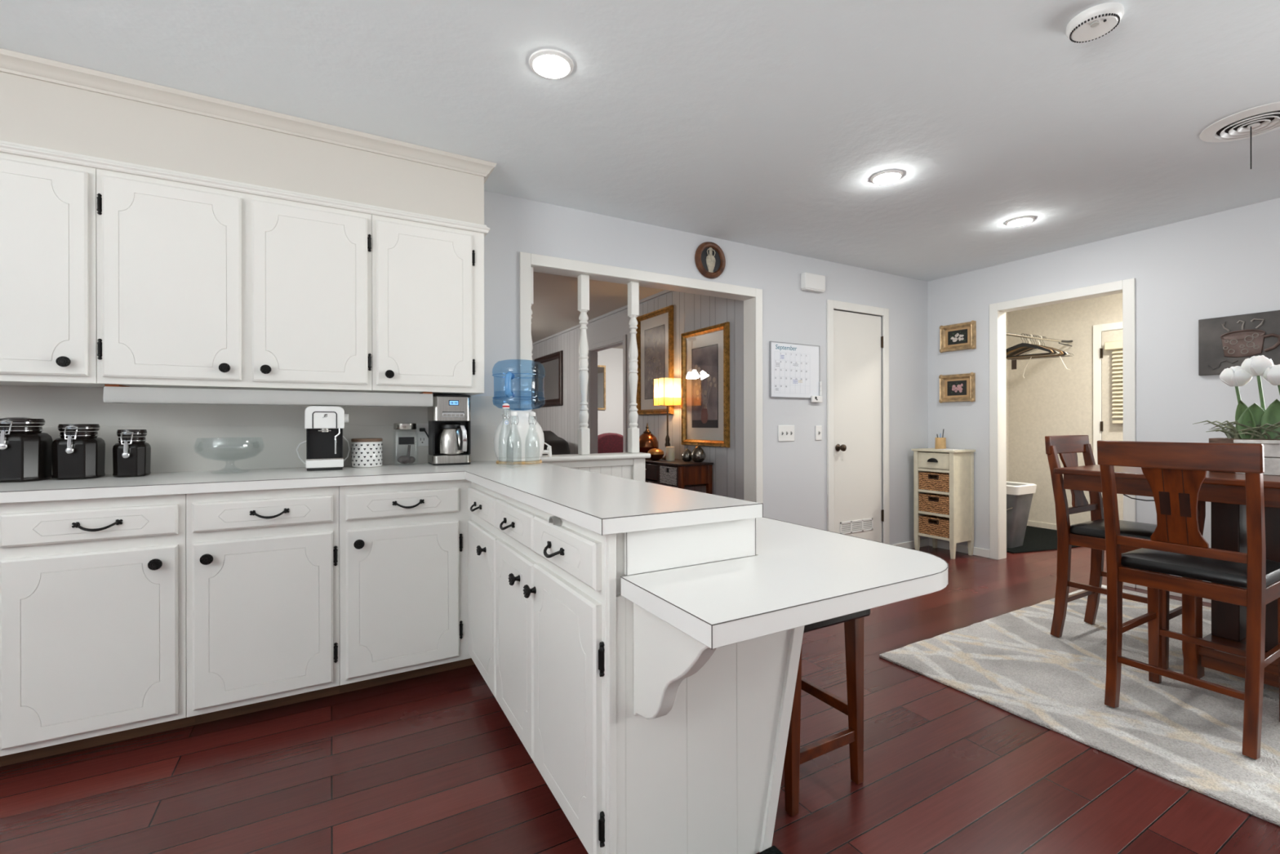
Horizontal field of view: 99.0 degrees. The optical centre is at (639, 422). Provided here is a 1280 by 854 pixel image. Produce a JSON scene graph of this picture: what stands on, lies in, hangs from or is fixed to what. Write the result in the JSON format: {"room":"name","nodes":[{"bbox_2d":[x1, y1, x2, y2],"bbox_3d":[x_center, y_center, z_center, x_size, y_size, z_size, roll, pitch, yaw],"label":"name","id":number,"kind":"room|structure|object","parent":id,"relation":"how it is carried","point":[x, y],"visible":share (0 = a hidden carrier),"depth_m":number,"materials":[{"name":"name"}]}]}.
{"room":"kitchen","nodes":[
{"label":"kitchen","id":0,"kind":"room"},
{"bbox_2d":[16,190,928,544],"bbox_3d":[-0.797,-0.081,3.166,8.130,2.445,0.125,0,0,-29],"label":"wall","id":1,"kind":"structure","parent":0,"point":[794,473],"depth_m":4.14,"materials":[{"name":"white paint"}]},
{"bbox_2d":[0,152,104,387],"bbox_3d":[-2.318,-0.555,2.039,0.493,0.815,0.356,0,0,-29],"label":"upper cabinet","id":2,"kind":"object","parent":1,"relation":"attached to","point":[48,332],"visible":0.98,"depth_m":1.98,"materials":[{"name":"white paint"}]},
{"bbox_2d":[96,168,372,392],"bbox_3d":[-1.698,-0.557,2.389,0.930,0.815,0.356,0,0,-29],"label":"upper cabinet","id":3,"kind":"object","parent":1,"relation":"attached to","point":[197,286],"visible":0.98,"depth_m":2.23,"materials":[{"name":"white paint"}]},
{"bbox_2d":[0,140,489,236],"bbox_3d":[-1.688,-0.977,2.412,1.960,0.042,0.327,0,0,-29],"label":"trim molding","id":4,"kind":"structure","parent":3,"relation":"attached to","point":[10,148],"depth_m":2.22,"materials":[{"name":"white paint"}]},
{"bbox_2d":[102,384,433,407],"bbox_3d":[-1.559,-0.115,2.431,1.184,0.068,0.154,0,0,-29],"label":"light","id":5,"kind":"object","parent":3,"relation":"attached to","point":[113,393],"visible":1,"depth_m":2.32,"materials":[{"name":"plastic"}]},
{"bbox_2d":[0,71,484,224],"bbox_3d":[-1.705,-1.133,2.417,1.936,0.337,0.303,0,0,-29],"label":"soffit","id":6,"kind":"structure","parent":1,"relation":"attached to","point":[33,112],"depth_m":2.23,"materials":[{"name":"beige"}]},
{"bbox_2d":[0,48,497,183],"bbox_3d":[-1.670,-1.271,2.407,1.988,0.059,0.355,0,0,-29],"label":"crown molding","id":7,"kind":"structure","parent":1,"relation":"attached to","point":[11,62],"depth_m":2.22,"materials":[{"name":"beige"}]},
{"bbox_2d":[0,385,519,426],"bbox_3d":[-1.659,-0.068,2.612,2.225,0.162,0.006,0,0,-29],"label":"backsplash","id":8,"kind":"structure","parent":1,"relation":"attached to","point":[55,405],"depth_m":2.40,"materials":[{"name":"white"}]},
{"bbox_2d":[41,425,497,474],"bbox_3d":[-1.657,0.114,2.610,2.225,0.200,0.011,0,0,-29],"label":"backsplash","id":9,"kind":"structure","parent":1,"relation":"attached to","point":[173,448],"depth_m":2.52,"materials":[{"name":"white"}]},
{"bbox_2d":[369,214,484,395],"bbox_3d":[-1.070,-0.558,2.744,0.510,0.815,0.356,0,0,-29],"label":"upper cabinet","id":10,"kind":"object","parent":1,"relation":"attached to","point":[428,280],"visible":0.98,"depth_m":2.61,"materials":[{"name":"white paint"}]},
{"bbox_2d":[540,452,650,462],"bbox_3d":[-0.322,0.213,3.438,0.792,0.031,0.198,0,0,-29],"label":"half wall ledge","id":11,"kind":"object","parent":1,"relation":"on","point":[593,456],"visible":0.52,"depth_m":3.37,"materials":[{"name":"white paint"}]},
{"bbox_2d":[577,274,590,454],"bbox_3d":[-0.352,-0.363,3.420,0.062,1.121,0.062,0,0,-29],"label":"spindle","id":12,"kind":"object","parent":11,"relation":"on","point":[584,436],"visible":1,"depth_m":3.40,"materials":[{"name":"white paint"}]},
{"bbox_2d":[627,281,639,453],"bbox_3d":[-0.043,-0.363,3.595,0.062,1.121,0.062,0,0,-29],"label":"spindle","id":13,"kind":"object","parent":11,"relation":"on","point":[633,286],"visible":1,"depth_m":3.57,"materials":[{"name":"white paint"}]},
{"bbox_2d":[519,251,763,502],"bbox_3d":[0.108,0.075,3.606,1.837,2.129,0.017,0,0,-29],"label":"trim opening","id":14,"kind":"structure","parent":1,"relation":"attached to","point":[526,260],"depth_m":3.47,"materials":[{"name":"white paint"}]},
{"bbox_2d":[530,265,755,502],"bbox_3d":[0.073,0.101,3.665,1.735,2.078,0.121,0,0,-29],"label":"door frame","id":15,"kind":"structure","parent":1,"relation":"attached to","point":[748,302],"depth_m":4.06,"materials":[{"name":"white paint"}]},
{"bbox_2d":[694,241,725,278],"bbox_3d":[0.495,-1.139,3.816,0.256,0.256,0.034,0,0,-29],"label":"wall plaque","id":16,"kind":"object","parent":1,"relation":"attached to","point":[709,258],"visible":1,"depth_m":3.81,"materials":[{"name":"black"}]},
{"bbox_2d":[777,425,794,441],"bbox_3d":[1.124,0.079,4.178,0.166,0.122,0.020,0,0,-29],"label":"light switch","id":17,"kind":"object","parent":1,"relation":"attached to","point":[785,433],"visible":1,"depth_m":4.18,"materials":[{"name":"white plastic"}]},
{"bbox_2d":[768,341,820,398],"bbox_3d":[1.202,-0.404,4.226,0.522,0.422,0.014,0,0,-29],"label":"calendar","id":18,"kind":"object","parent":1,"relation":"attached to","point":[794,369],"visible":1,"depth_m":4.21,"materials":[{"name":"white paper"}]},
{"bbox_2d":[800,271,825,293],"bbox_3d":[1.362,-1.103,4.297,0.223,0.128,0.050,0,0,-29],"label":"door chime","id":19,"kind":"object","parent":1,"relation":"attached to","point":[813,282],"visible":1,"depth_m":4.26,"materials":[{"name":"white plastic"}]},
{"bbox_2d":[826,299,889,543],"bbox_3d":[1.840,0.070,4.585,0.759,2.131,0.017,0,0,-29],"label":"door frame","id":20,"kind":"structure","parent":1,"relation":"in","point":[831,304],"depth_m":4.45,"materials":[{"name":"white paint"}]},
{"bbox_2d":[833,310,884,542],"bbox_3d":[1.846,0.100,4.585,0.633,2.048,0.110,0,0,-29],"label":"door","id":21,"kind":"structure","parent":1,"relation":"in","point":[858,340],"depth_m":4.60,"materials":[{"name":"white paint"}]},
{"bbox_2d":[840,518,872,533],"bbox_3d":[1.821,0.866,4.590,0.405,0.100,0.007,0,0,-29],"label":"vent","id":22,"kind":"object","parent":21,"relation":"attached to","point":[847,526],"depth_m":4.59,"materials":[{"name":"white plastic"}]},
{"bbox_2d":[597,347,622,435],"bbox_3d":[1.036,-0.085,7.491,3.220,2.445,5.180,0,0,-29],"label":"wall","id":23,"kind":"structure","parent":0,"point":[610,420],"depth_m":9.50,"materials":[{"name":"white paint"}]},
{"bbox_2d":[597,364,605,409],"bbox_3d":[-0.677,-0.609,9.365,0.185,0.760,0.030,0,0,-29],"label":"mirror","id":24,"kind":"object","parent":23,"relation":"attached to","point":[601,369],"visible":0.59,"depth_m":9.38,"materials":[{"name":"white mirror"}]},
{"bbox_2d":[531,290,743,499],"bbox_3d":[-0.726,-0.081,7.235,0.100,2.445,6.890,0,0,-29],"label":"wall","id":25,"kind":"structure","parent":0,"point":[615,325],"depth_m":5.24,"materials":[{"name":"grey"}]},
{"bbox_2d":[533,350,563,407],"bbox_3d":[-1.400,-0.642,8.279,0.040,0.780,1.160,0,0,-29],"label":"wall mirror","id":26,"kind":"object","parent":25,"relation":"attached to","point":[548,369],"visible":1,"depth_m":8.21,"materials":[{"name":"brown wood"}]},
{"bbox_2d":[532,289,672,345],"bbox_3d":[-0.783,-1.288,7.204,0.025,0.030,6.890,0,0,-29],"label":"crown molding","id":27,"kind":"structure","parent":25,"relation":"attached to","point":[665,291],"depth_m":6.53,"materials":[{"name":"grey"}]},
{"bbox_2d":[589,341,622,453],"bbox_3d":[-0.362,0.106,6.602,0.110,2.070,0.950,0,0,-29],"label":"door frame","id":28,"kind":"structure","parent":25,"relation":"attached to","point":[593,353],"depth_m":7.00,"materials":[{"name":"grey"}]},
{"bbox_2d":[544,292,735,498],"bbox_3d":[-0.757,-0.101,7.192,0.004,2.325,6.506,0,0,-29],"label":"wall paneling","id":29,"kind":"structure","parent":25,"relation":"attached to","point":[672,292],"depth_m":5.18,"materials":[{"name":"grey"}]},
{"bbox_2d":[635,305,674,414],"bbox_3d":[0.140,-0.610,5.554,0.043,1.050,0.680,0,0,-29],"label":"framed print","id":30,"kind":"object","parent":25,"relation":"attached to","point":[655,331],"visible":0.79,"depth_m":5.58,"materials":[{"name":"gold"}]},
{"bbox_2d":[680,321,729,447],"bbox_3d":[0.561,-0.316,4.810,0.043,1.040,0.670,0,0,-29],"label":"framed print","id":31,"kind":"object","parent":25,"relation":"attached to","point":[704,352],"visible":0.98,"depth_m":4.79,"materials":[{"name":"gold"}]},
{"bbox_2d":[0,0,1279,348],"bbox_3d":[-0.531,-1.344,3.981,9.400,0.080,12.950,0,0,-29],"label":"ceiling","id":32,"kind":"structure","parent":0,"point":[768,124],"depth_m":2.21,"materials":[{"name":"white"}]},
{"bbox_2d":[528,48,573,79],"bbox_3d":[-0.322,-1.291,1.985,0.161,0.026,0.161,0,0,-29],"label":"recessed light","id":33,"kind":"object","parent":32,"relation":"in","point":[550,64],"visible":1,"depth_m":1.96,"materials":[{"name":"white plastic"}]},
{"bbox_2d":[870,169,903,184],"bbox_3d":[1.310,-1.295,2.900,0.161,0.026,0.161,0,0,-29],"label":"recessed light","id":34,"kind":"object","parent":32,"relation":"in","point":[885,177],"visible":1,"depth_m":2.87,"materials":[{"name":"white plastic"}]},
{"bbox_2d":[1004,215,1035,226],"bbox_3d":[2.460,-1.298,3.537,0.161,0.026,0.161,0,0,-29],"label":"recessed light","id":35,"kind":"object","parent":32,"relation":"in","point":[1021,220],"visible":1,"depth_m":3.50,"materials":[{"name":"white plastic"}]},
{"bbox_2d":[1065,2,1124,43],"bbox_3d":[1.472,-1.288,1.770,0.146,0.040,0.146,0,0,-29],"label":"smoke detector","id":36,"kind":"object","parent":32,"relation":"attached to","point":[1095,21],"visible":1,"depth_m":1.74,"materials":[{"name":"white plastic"}]},
{"bbox_2d":[1199,101,1279,168],"bbox_3d":[2.673,-1.210,2.379,0.330,0.209,0.330,0,0,-29],"label":"ceiling vent","id":37,"kind":"object","parent":32,"relation":"in","point":[1262,119],"visible":1,"depth_m":2.38,"materials":[{"name":"white plastic"}]},
{"bbox_2d":[0,545,1279,853],"bbox_3d":[-0.221,1.165,4.153,10.100,0.050,12.950,0,0,-29],"label":"floor","id":38,"kind":"structure","parent":0,"point":[433,763],"depth_m":1.74,"materials":[{"name":"red wood"}]},
{"bbox_2d":[0,493,195,766],"bbox_3d":[-2.100,0.698,1.988,0.799,0.894,0.650,0,0,-29],"label":"base cabinet","id":39,"kind":"object","parent":38,"relation":"on","point":[93,591],"visible":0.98,"depth_m":1.81,"materials":[{"name":"white paint"}]},
{"bbox_2d":[186,485,339,724],"bbox_3d":[-1.544,0.696,2.303,0.479,0.894,0.650,0,0,-29],"label":"base cabinet","id":40,"kind":"object","parent":38,"relation":"on","point":[263,566],"visible":0.98,"depth_m":2.05,"materials":[{"name":"white paint"}]},
{"bbox_2d":[338,479,475,693],"bbox_3d":[-1.060,0.695,2.576,0.632,0.894,0.650,0,0,-29],"label":"base cabinet","id":41,"kind":"object","parent":38,"relation":"on","point":[403,546],"visible":0.96,"depth_m":2.29,"materials":[{"name":"white paint"}]},
{"bbox_2d":[467,481,500,698],"bbox_3d":[-0.476,0.694,2.317,0.470,0.894,0.482,0,0,-29],"label":"base cabinet","id":42,"kind":"object","parent":38,"relation":"on","point":[482,532],"visible":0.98,"depth_m":2.17,"materials":[{"name":"white paint"}]},
{"bbox_2d":[542,431,569,454],"bbox_3d":[-1.343,0.623,6.724,1.040,1.040,1.530,0,0,-29],"label":"recliner","id":43,"kind":"object","parent":38,"relation":"on","point":[559,446],"visible":0.09,"depth_m":6.79,"materials":[{"name":"black leather"}]},
{"bbox_2d":[597,432,622,453],"bbox_3d":[-0.305,0.641,7.651,0.640,1.000,0.620,0,0,-29],"label":"velvet chair","id":44,"kind":"object","parent":38,"relation":"on","point":[608,442],"visible":0.17,"depth_m":7.80,"materials":[{"name":"red fabric"}]},
{"bbox_2d":[495,493,746,853],"bbox_3d":[-0.139,0.693,1.720,0.470,0.894,0.888,0,0,-29],"label":"base cabinet","id":45,"kind":"object","parent":38,"relation":"on","point":[550,570],"visible":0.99,"depth_m":1.45,"materials":[{"name":"white paint"}]},
{"bbox_2d":[0,385,763,535],"bbox_3d":[-1.154,0.049,1.744,2.248,0.398,2.014,0,0,-29],"label":"countertop","id":46,"kind":"structure","parent":45,"relation":"on","point":[196,448],"depth_m":2.27,"materials":[{"name":"white laminate"}]},
{"bbox_2d":[0,417,53,482],"bbox_3d":[-2.317,0.096,2.029,0.160,0.236,0.177,0,0,-26],"label":"canister","id":47,"kind":"object","parent":46,"relation":"on","point":[25,452],"visible":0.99,"depth_m":2.00,"materials":[{"name":"black glass"}]},
{"bbox_2d":[51,423,105,479],"bbox_3d":[-2.178,0.109,2.118,0.130,0.210,0.149,0,0,-26],"label":"canister","id":48,"kind":"object","parent":46,"relation":"on","point":[76,455],"visible":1,"depth_m":2.08,"materials":[{"name":"black glass"}]},
{"bbox_2d":[112,429,151,477],"bbox_3d":[-2.043,0.120,2.193,0.102,0.187,0.123,0,0,-26],"label":"canister","id":49,"kind":"object","parent":46,"relation":"on","point":[131,455],"visible":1,"depth_m":2.17,"materials":[{"name":"black glass"}]},
{"bbox_2d":[296,405,350,471],"bbox_3d":[-1.455,0.068,2.512,0.222,0.288,0.170,0,0,-29],"label":"coffee machine","id":50,"kind":"object","parent":46,"relation":"on","point":[324,425],"visible":1,"depth_m":2.47,"materials":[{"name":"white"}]},
{"bbox_2d":[351,438,382,467],"bbox_3d":[-1.331,0.143,2.665,0.137,0.138,0.137,0,0,-29],"label":"canister","id":51,"kind":"object","parent":46,"relation":"on","point":[366,452],"visible":1,"depth_m":2.61,"materials":[{"name":"white ceramic"}]},
{"bbox_2d":[393,422,416,444],"bbox_3d":[-1.193,0.106,2.776,0.114,0.210,0.116,0,0,-29],"label":"glass jar","id":52,"kind":"object","parent":46,"relation":"on","point":[402,440],"visible":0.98,"depth_m":2.73,"materials":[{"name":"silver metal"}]},
{"bbox_2d":[415,423,428,446],"bbox_3d":[-1.150,0.063,2.887,0.064,0.120,0.005,0,0,-29],"label":"wall outlet","id":53,"kind":"object","parent":46,"relation":"attached to","point":[421,438],"visible":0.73,"depth_m":2.88,"materials":[{"name":"white plastic"}]},
{"bbox_2d":[419,394,471,465],"bbox_3d":[-1.000,0.034,2.821,0.228,0.354,0.256,0,0,-29],"label":"coffee maker","id":54,"kind":"object","parent":46,"relation":"on","point":[449,417],"visible":0.98,"depth_m":2.76,"materials":[{"name":"silver plastic"}]},
{"bbox_2d":[493,410,551,464],"bbox_3d":[-0.640,0.073,2.895,0.264,0.276,0.264,0,0,25],"label":"crock","id":55,"kind":"object","parent":46,"relation":"on","point":[522,442],"visible":0.95,"depth_m":2.80,"materials":[{"name":"white ceramic"}]},
{"bbox_2d":[644,458,713,493],"bbox_3d":[0.193,0.740,5.091,0.354,0.800,1.161,0,0,-29],"label":"console table","id":56,"kind":"object","parent":38,"relation":"on","point":[689,473],"visible":0.39,"depth_m":4.66,"materials":[{"name":"brown wood"}]},
{"bbox_2d":[639,422,658,458],"bbox_3d":[0.071,0.167,5.279,0.216,0.345,0.216,0,0,-29],"label":"jar","id":57,"kind":"object","parent":56,"relation":"on","point":[647,441],"visible":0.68,"depth_m":5.20,"materials":[{"name":"brown metal"}]},
{"bbox_2d":[639,432,658,447],"bbox_3d":[0.071,0.162,5.279,0.216,0.135,0.216,0,0,-29],"label":"cloche","id":58,"kind":"object","parent":57,"relation":"on","point":[646,439],"depth_m":5.20,"materials":[{"name":"orange metal"}]},
{"bbox_2d":[639,446,658,458],"bbox_3d":[0.071,0.284,5.279,0.216,0.110,0.216,0,0,-29],"label":"bowl","id":59,"kind":"object","parent":56,"relation":"on","point":[642,449],"depth_m":5.18,"materials":[{"name":"orange glass"}]},
{"bbox_2d":[653,377,681,459],"bbox_3d":[0.258,-0.038,5.120,0.202,0.754,0.202,0,0,-29],"label":"table lamp","id":60,"kind":"object","parent":56,"relation":"on","point":[667,392],"visible":0.84,"depth_m":5.05,"materials":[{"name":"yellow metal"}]},
{"bbox_2d":[659,465,676,485],"bbox_3d":[0.349,0.451,4.766,0.250,0.148,0.265,0,0,-29],"label":"basket","id":61,"kind":"object","parent":56,"relation":"in","point":[668,475],"visible":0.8,"depth_m":4.70,"materials":[{"name":"grey wicker"}]},
{"bbox_2d":[690,443,706,462],"bbox_3d":[0.503,0.255,4.719,0.132,0.166,0.132,0,0,-29],"label":"pear","id":62,"kind":"object","parent":56,"relation":"on","point":[698,455],"visible":1,"depth_m":4.67,"materials":[{"name":"silver metal"}]},
{"bbox_2d":[605,533,804,853],"bbox_3d":[0.279,0.692,1.262,0.639,0.894,0.324,0,0,-29],"label":"peninsula end panel","id":63,"kind":"object","parent":38,"relation":"on","point":[697,734],"visible":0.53,"depth_m":1.34,"materials":[{"name":"white paint"}]},
{"bbox_2d":[620,516,948,649],"bbox_3d":[0.030,0.319,1.947,0.824,0.145,1.839,0,0,-29],"label":"breakfast bar","id":64,"kind":"object","parent":63,"relation":"on","point":[791,575],"visible":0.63,"depth_m":1.25,"materials":[{"name":"white laminate"}]},
{"bbox_2d":[784,608,870,816],"bbox_3d":[0.491,0.838,1.800,0.344,0.598,0.372,0,0,-29],"label":"bar stool","id":65,"kind":"object","parent":38,"relation":"on","point":[795,756],"visible":0.45,"depth_m":1.71,"materials":[{"name":"brown wood"}]},
{"bbox_2d":[911,448,975,559],"bbox_3d":[2.636,0.681,4.760,0.322,0.906,0.387,0,0,-29],"label":"storage cabinet","id":66,"kind":"object","parent":38,"relation":"on","point":[959,464],"visible":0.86,"depth_m":4.64,"materials":[{"name":"white wood"}]},
{"bbox_2d":[918,514,949,537],"bbox_3d":[2.635,0.891,4.760,0.265,0.151,0.271,0,0,-29],"label":"wicker basket","id":67,"kind":"object","parent":66,"relation":"on","point":[932,525],"visible":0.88,"depth_m":4.71,"materials":[{"name":"brown wicker"}]},
{"bbox_2d":[918,493,949,515],"bbox_3d":[2.635,0.696,4.760,0.265,0.151,0.271,0,0,-29],"label":"wicker basket","id":68,"kind":"object","parent":66,"relation":"on","point":[928,502],"visible":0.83,"depth_m":4.71,"materials":[{"name":"brown wicker"}]},
{"bbox_2d":[918,471,949,492],"bbox_3d":[2.635,0.506,4.760,0.265,0.151,0.271,0,0,-29],"label":"wicker basket","id":69,"kind":"object","parent":66,"relation":"on","point":[931,481],"visible":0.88,"depth_m":4.71,"materials":[{"name":"brown wicker"}]},
{"bbox_2d":[918,488,949,495],"bbox_3d":[2.644,0.593,4.765,0.285,0.022,0.280,0,0,-29],"label":"shelf","id":70,"kind":"object","parent":66,"relation":"attached to","point":[920,491],"depth_m":4.71,"materials":[{"name":"beige wood"}]},
{"bbox_2d":[918,510,949,517],"bbox_3d":[2.644,0.783,4.765,0.285,0.022,0.280,0,0,-29],"label":"shelf","id":71,"kind":"object","parent":66,"relation":"attached to","point":[920,513],"depth_m":4.70,"materials":[{"name":"beige wood"}]},
{"bbox_2d":[918,533,949,541],"bbox_3d":[2.644,0.978,4.765,0.285,0.022,0.280,0,0,-29],"label":"shelf","id":72,"kind":"object","parent":66,"relation":"attached to","point":[919,534],"depth_m":4.69,"materials":[{"name":"beige wood"}]},
{"bbox_2d":[1006,525,1080,553],"bbox_3d":[3.772,1.126,5.280,1.459,0.012,1.079,0,0,-29],"label":"carpet","id":73,"kind":"object","parent":38,"relation":"on","point":[1036,539],"visible":0.28,"depth_m":5.16,"materials":[{"name":"black carpet"}]},
{"bbox_2d":[1006,480,1036,547],"bbox_3d":[3.340,0.835,5.067,0.344,0.570,0.471,0,0,-29],"label":"trash bin","id":74,"kind":"object","parent":73,"relation":"on","point":[1019,495],"visible":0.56,"depth_m":4.88,"materials":[{"name":"grey plastic"}]},
{"bbox_2d":[879,584,1279,826],"bbox_3d":[2.925,1.126,1.907,2.342,0.014,3.050,0,0,-29],"label":"area rug","id":75,"kind":"object","parent":38,"relation":"on","point":[1186,735],"visible":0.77,"depth_m":2.26,"materials":[{"name":"grey carpet"}]},
{"bbox_2d":[1044,435,1182,669],"bbox_3d":[2.443,0.594,2.792,0.444,1.052,0.508,0,0,-29],"label":"dining chair","id":76,"kind":"object","parent":75,"relation":"on","point":[1091,534],"visible":0.6,"depth_m":2.84,"materials":[{"name":"brown wood"}]},
{"bbox_2d":[1069,518,1156,539],"bbox_3d":[2.470,0.539,2.745,0.400,0.056,0.400,0,0,-29],"label":"seat cushion","id":77,"kind":"object","parent":76,"relation":"on","point":[1091,530],"depth_m":2.73,"materials":[{"name":"black leather"}]},
{"bbox_2d":[1053,464,1279,687],"bbox_3d":[2.790,0.669,2.301,0.980,0.900,1.400,0,0,-29],"label":"dining table","id":78,"kind":"object","parent":75,"relation":"on","point":[1225,492],"visible":0.64,"depth_m":2.39,"materials":[{"name":"brown wood"}]},
{"bbox_2d":[1192,420,1279,475],"bbox_3d":[2.791,0.097,2.282,0.428,0.242,0.674,0,0,-29],"label":"planter","id":79,"kind":"object","parent":78,"relation":"on","point":[1271,446],"visible":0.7,"depth_m":2.33,"materials":[{"name":"white wood"}]},
{"bbox_2d":[1219,365,1264,439],"bbox_3d":[2.651,-0.077,2.405,0.096,0.351,0.135,0,0,-5],"label":"tulip","id":80,"kind":"object","parent":79,"relation":"on","point":[1236,376],"visible":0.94,"depth_m":2.39,"materials":[{"name":"green plant"}]},
{"bbox_2d":[1240,355,1273,410],"bbox_3d":[2.683,-0.097,2.371,0.107,0.390,0.101,0,0,-29],"label":"tulip","id":81,"kind":"object","parent":79,"relation":"on","point":[1256,366],"visible":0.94,"depth_m":2.35,"materials":[{"name":"white plant"}]},
{"bbox_2d":[1260,364,1279,439],"bbox_3d":[2.702,-0.075,2.313,0.096,0.347,0.098,0,0,-29],"label":"tulip","id":82,"kind":"object","parent":79,"relation":"in","point":[1271,415],"visible":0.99,"depth_m":2.33,"materials":[{"name":"green plant"}]},
{"bbox_2d":[1198,633,1278,675],"bbox_3d":[2.791,0.989,2.301,0.540,0.040,0.540,0,0,-29],"label":"shelf","id":83,"kind":"object","parent":78,"relation":"attached to","point":[1228,659],"depth_m":2.34,"materials":[{"name":"brown wood"}]},
{"bbox_2d":[1097,440,1279,759],"bbox_3d":[2.125,0.595,2.091,0.508,1.052,0.444,0,0,-29],"label":"dining chair","id":84,"kind":"object","parent":75,"relation":"on","point":[1175,473],"visible":1,"depth_m":1.99,"materials":[{"name":"brown wood"}]},
{"bbox_2d":[1120,547,1279,587],"bbox_3d":[2.172,0.540,2.118,0.400,0.056,0.400,0,0,-29],"label":"seat cushion","id":85,"kind":"object","parent":84,"relation":"on","point":[1234,574],"depth_m":2.01,"materials":[{"name":"black leather"}]},
{"bbox_2d":[1005,293,1122,525],"bbox_3d":[3.994,-0.091,4.769,1.820,2.445,2.470,0,0,-29],"label":"wall","id":86,"kind":"structure","parent":0,"point":[1051,399],"depth_m":5.79,"materials":[{"name":"beige paper"}]},
{"bbox_2d":[1005,332,1072,346],"bbox_3d":[3.762,-0.799,5.088,1.698,0.101,0.133,0,0,-34],"label":"clothes rod","id":87,"kind":"object","parent":86,"relation":"attached to","point":[1006,333],"visible":0.87,"depth_m":4.97,"materials":[{"name":"silver metal"}]},
{"bbox_2d":[1005,333,1052,357],"bbox_3d":[3.394,-0.694,4.844,0.026,0.203,0.439,0,0,-35],"label":"hanger","id":88,"kind":"object","parent":87,"relation":"hanging from","point":[1022,344],"visible":0.9,"depth_m":4.81,"materials":[{"name":"black plastic"}]},
{"bbox_2d":[1093,321,1122,495],"bbox_3d":[4.766,0.077,5.034,0.017,2.105,0.970,0,0,-29],"label":"door frame","id":89,"kind":"structure","parent":86,"relation":"in","point":[1097,329],"depth_m":5.42,"materials":[{"name":"white paint"}]},
{"bbox_2d":[1100,328,1123,519],"bbox_3d":[4.760,0.108,5.036,0.036,2.018,0.831,0,0,-29],"label":"door","id":90,"kind":"structure","parent":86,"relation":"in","point":[1110,431],"depth_m":5.33,"materials":[{"name":"white paint"}]},
{"bbox_2d":[1104,340,1123,423],"bbox_3d":[4.721,-0.391,5.003,0.066,0.790,0.740,0,0,-29],"label":"window blind","id":91,"kind":"object","parent":90,"relation":"attached to","point":[1117,412],"visible":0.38,"depth_m":5.24,"materials":[{"name":"white plastic"}]},
{"bbox_2d":[927,197,1279,582],"bbox_3d":[4.151,-0.092,2.545,0.098,2.445,5.844,0,0,-29],"label":"wall","id":92,"kind":"structure","parent":0,"point":[1225,263],"depth_m":3.66,"materials":[{"name":"white paint"}]},
{"bbox_2d":[938,372,975,403],"bbox_3d":[2.788,-0.308,4.814,0.038,0.256,0.314,0,0,-29],"label":"framed picture","id":93,"kind":"object","parent":92,"relation":"attached to","point":[956,387],"visible":1,"depth_m":4.81,"materials":[{"name":"gold metal"}]},
{"bbox_2d":[946,380,966,395],"bbox_3d":[2.794,-0.308,4.817,0.002,0.128,0.170,0,0,-29],"label":"painting","id":94,"kind":"object","parent":93,"relation":"attached to","point":[954,388],"depth_m":4.82,"materials":[{"name":"black paint"}]},
{"bbox_2d":[939,320,976,352],"bbox_3d":[2.791,-0.756,4.808,0.038,0.248,0.316,0,0,-29],"label":"framed picture","id":95,"kind":"object","parent":92,"relation":"attached to","point":[958,336],"visible":1,"depth_m":4.80,"materials":[{"name":"gold metal"}]},
{"bbox_2d":[947,328,967,345],"bbox_3d":[2.796,-0.756,4.811,0.002,0.120,0.172,0,0,-29],"label":"painting","id":96,"kind":"object","parent":95,"relation":"attached to","point":[955,336],"depth_m":4.81,"materials":[{"name":"black paint"}]},
{"bbox_2d":[989,278,1136,587],"bbox_3d":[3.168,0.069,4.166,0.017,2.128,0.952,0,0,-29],"label":"door frame","id":97,"kind":"structure","parent":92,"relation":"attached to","point":[1127,286],"depth_m":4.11,"materials":[{"name":"white paint"}]},
{"bbox_2d":[928,537,1211,603],"bbox_3d":[4.071,1.097,2.578,0.012,0.068,5.682,0,0,-29],"label":"baseboard","id":98,"kind":"structure","parent":92,"relation":"attached to","point":[940,544],"depth_m":4.68,"materials":[{"name":"white paint"}]},
{"bbox_2d":[1198,310,1279,375],"bbox_3d":[3.643,-0.478,3.297,0.043,0.354,0.392,0,0,-29],"label":"wall art","id":99,"kind":"object","parent":92,"relation":"attached to","point":[1224,342],"visible":1,"depth_m":3.32,"materials":[{"name":"grey metal"}]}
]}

